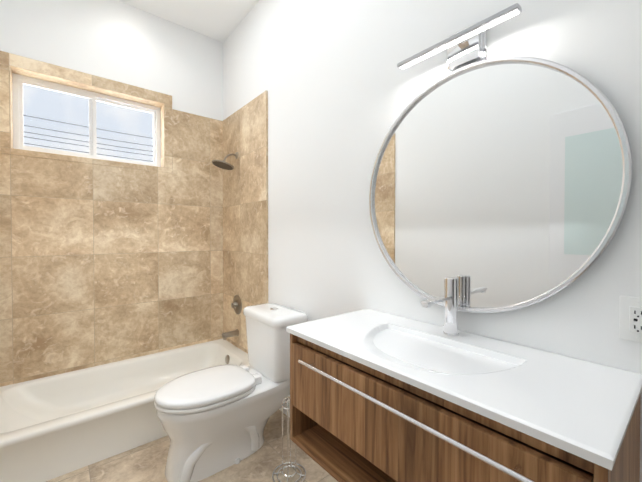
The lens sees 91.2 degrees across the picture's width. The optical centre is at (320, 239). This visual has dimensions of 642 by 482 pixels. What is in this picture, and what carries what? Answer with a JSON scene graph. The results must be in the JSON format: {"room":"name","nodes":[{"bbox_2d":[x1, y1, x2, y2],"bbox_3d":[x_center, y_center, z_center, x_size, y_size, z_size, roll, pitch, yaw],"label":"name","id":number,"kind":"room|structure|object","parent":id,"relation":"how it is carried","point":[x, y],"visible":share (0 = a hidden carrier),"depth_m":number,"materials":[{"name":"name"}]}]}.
{"room":"bathroom","nodes":[
{"label":"bathroom","id":0,"kind":"room"},
{"bbox_2d":[0,0,222,120],"bbox_3d":[-1.528,-0.304,2.456,1.524,2.960,0.150,-1,1,-40],"label":"wall","id":1,"kind":"structure","parent":0,"point":[125,43],"depth_m":2.37,"materials":[{"name":"white paint"}]},
{"bbox_2d":[12,73,160,166],"bbox_3d":[-1.695,-0.835,2.361,0.887,0.515,0.051,-1,1,-40],"label":"window","id":2,"kind":"structure","parent":1,"relation":"in","point":[18,81],"depth_m":2.31,"materials":[{"name":"white plastic"}]},
{"bbox_2d":[0,51,222,386],"bbox_3d":[-1.504,-0.114,2.430,1.524,2.120,0.113,-1,1,-40],"label":"wall tile","id":3,"kind":"structure","parent":1,"relation":"attached to","point":[102,262],"depth_m":2.30,"materials":[{"name":"tile"}]},
{"bbox_2d":[118,0,258,42],"bbox_3d":[-0.333,-1.815,0.997,1.764,0.100,3.990,-1,1,-40],"label":"ceiling","id":4,"kind":"structure","parent":0,"point":[219,20],"depth_m":2.48,"materials":[{"name":"white paint"}]},
{"bbox_2d":[46,409,337,481],"bbox_3d":[-0.333,1.245,1.038,1.764,0.100,3.990,-1,1,-40],"label":"floor","id":5,"kind":"structure","parent":0,"point":[146,462],"depth_m":1.64,"materials":[{"name":"tile"}]},
{"bbox_2d":[0,339,249,481],"bbox_3d":[-1.235,1.050,2.122,1.518,0.260,0.760,-1,1,-40],"label":"bathtub","id":6,"kind":"object","parent":5,"relation":"on","point":[54,426],"visible":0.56,"depth_m":1.84,"materials":[{"name":"white ceramic"}]},
{"bbox_2d":[154,303,307,481],"bbox_3d":[-0.491,0.808,1.778,0.808,0.755,0.432,-1,1,-40],"label":"toilet","id":7,"kind":"object","parent":5,"relation":"on","point":[213,420],"visible":0.9,"depth_m":1.64,"materials":[{"name":"white ceramic"}]},
{"bbox_2d":[272,395,305,481],"bbox_3d":[-0.160,0.985,1.578,0.170,0.406,0.170,-1,1,-40],"label":"toilet paper stand","id":8,"kind":"object","parent":5,"relation":"on","point":[290,462],"visible":0.96,"depth_m":1.58,"materials":[{"name":"silver metal"}]},
{"bbox_2d":[223,0,641,481],"bbox_3d":[0.300,-0.292,1.543,0.120,2.960,3.990,-1,1,-40],"label":"wall","id":9,"kind":"structure","parent":0,"point":[337,83],"depth_m":1.51,"materials":[{"name":"white paint"}]},
{"bbox_2d":[222,91,267,353],"bbox_3d":[-0.643,0.053,2.578,0.014,2.243,0.800,-1,1,-40],"label":"wall tile","id":10,"kind":"structure","parent":9,"relation":"attached to","point":[245,214],"depth_m":2.52,"materials":[{"name":"tile"}]},
{"bbox_2d":[212,152,237,169],"bbox_3d":[-0.783,-0.649,2.563,0.209,0.152,0.180,-1,1,-40],"label":"shower head","id":11,"kind":"object","parent":10,"relation":"attached to","point":[224,164],"visible":1,"depth_m":2.55},
{"bbox_2d":[222,329,238,339],"bbox_3d":[-0.753,0.790,2.607,0.131,0.063,0.060,-1,1,-40],"label":"tub spout","id":12,"kind":"object","parent":10,"relation":"attached to","point":[225,335],"visible":1,"depth_m":2.59,"materials":[{"name":"silver metal"}]},
{"bbox_2d":[231,295,241,313],"bbox_3d":[-0.725,0.552,2.624,0.062,0.164,0.169,-1,1,-40],"label":"tub valve","id":13,"kind":"object","parent":10,"relation":"attached to","point":[236,305],"visible":1,"depth_m":2.61,"materials":[{"name":"silver metal"}]},
{"bbox_2d":[397,3,521,72],"bbox_3d":[0.486,-0.695,1.133,0.109,0.134,0.434,-1,1,-40],"label":"sconce","id":14,"kind":"object","parent":9,"relation":"attached to","point":[466,46],"visible":0.9,"depth_m":1.11,"materials":[{"name":"silver metal"}]},
{"bbox_2d":[286,277,641,481],"bbox_3d":[0.339,0.470,1.020,0.499,0.657,0.955,-1,1,-40],"label":"bathroom vanity","id":15,"kind":"object","parent":9,"relation":"attached to","point":[377,396],"visible":1,"depth_m":0.82,"materials":[{"name":"brown wood"}]},
{"bbox_2d":[421,277,458,336],"bbox_3d":[0.416,0.243,1.094,0.203,0.206,0.056,-1,1,-40],"label":"faucet","id":16,"kind":"object","parent":15,"relation":"on","point":[450,298],"depth_m":1.12,"materials":[{"name":"silver metal"}]},
{"bbox_2d":[369,56,632,312],"bbox_3d":[0.522,-0.181,1.155,0.033,0.888,0.888,-1,1,-40],"label":"round mirror","id":17,"kind":"object","parent":9,"relation":"attached to","point":[501,184],"visible":0.9,"depth_m":1.05,"materials":[{"name":"silver metal"}]},
{"bbox_2d":[619,296,641,342],"bbox_3d":[0.824,0.210,0.816,0.011,0.116,0.072,-1,1,-40],"label":"outlet","id":18,"kind":"object","parent":9,"relation":"attached to","point":[630,322],"visible":1,"depth_m":0.82,"materials":[{"name":"white plastic"}]},
{"label":"outside","id":19,"kind":"structure","parent":0,"visible":0},
{"bbox_2d":[23,115,152,161],"bbox_3d":[-4.199,-2.030,6.617,8.001,0.637,0.015,-1,1,-40],"label":"hanging cables","id":20,"kind":"object","parent":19,"point":[87,141],"depth_m":6.20,"materials":[{"name":"grey plastic"}]}
]}

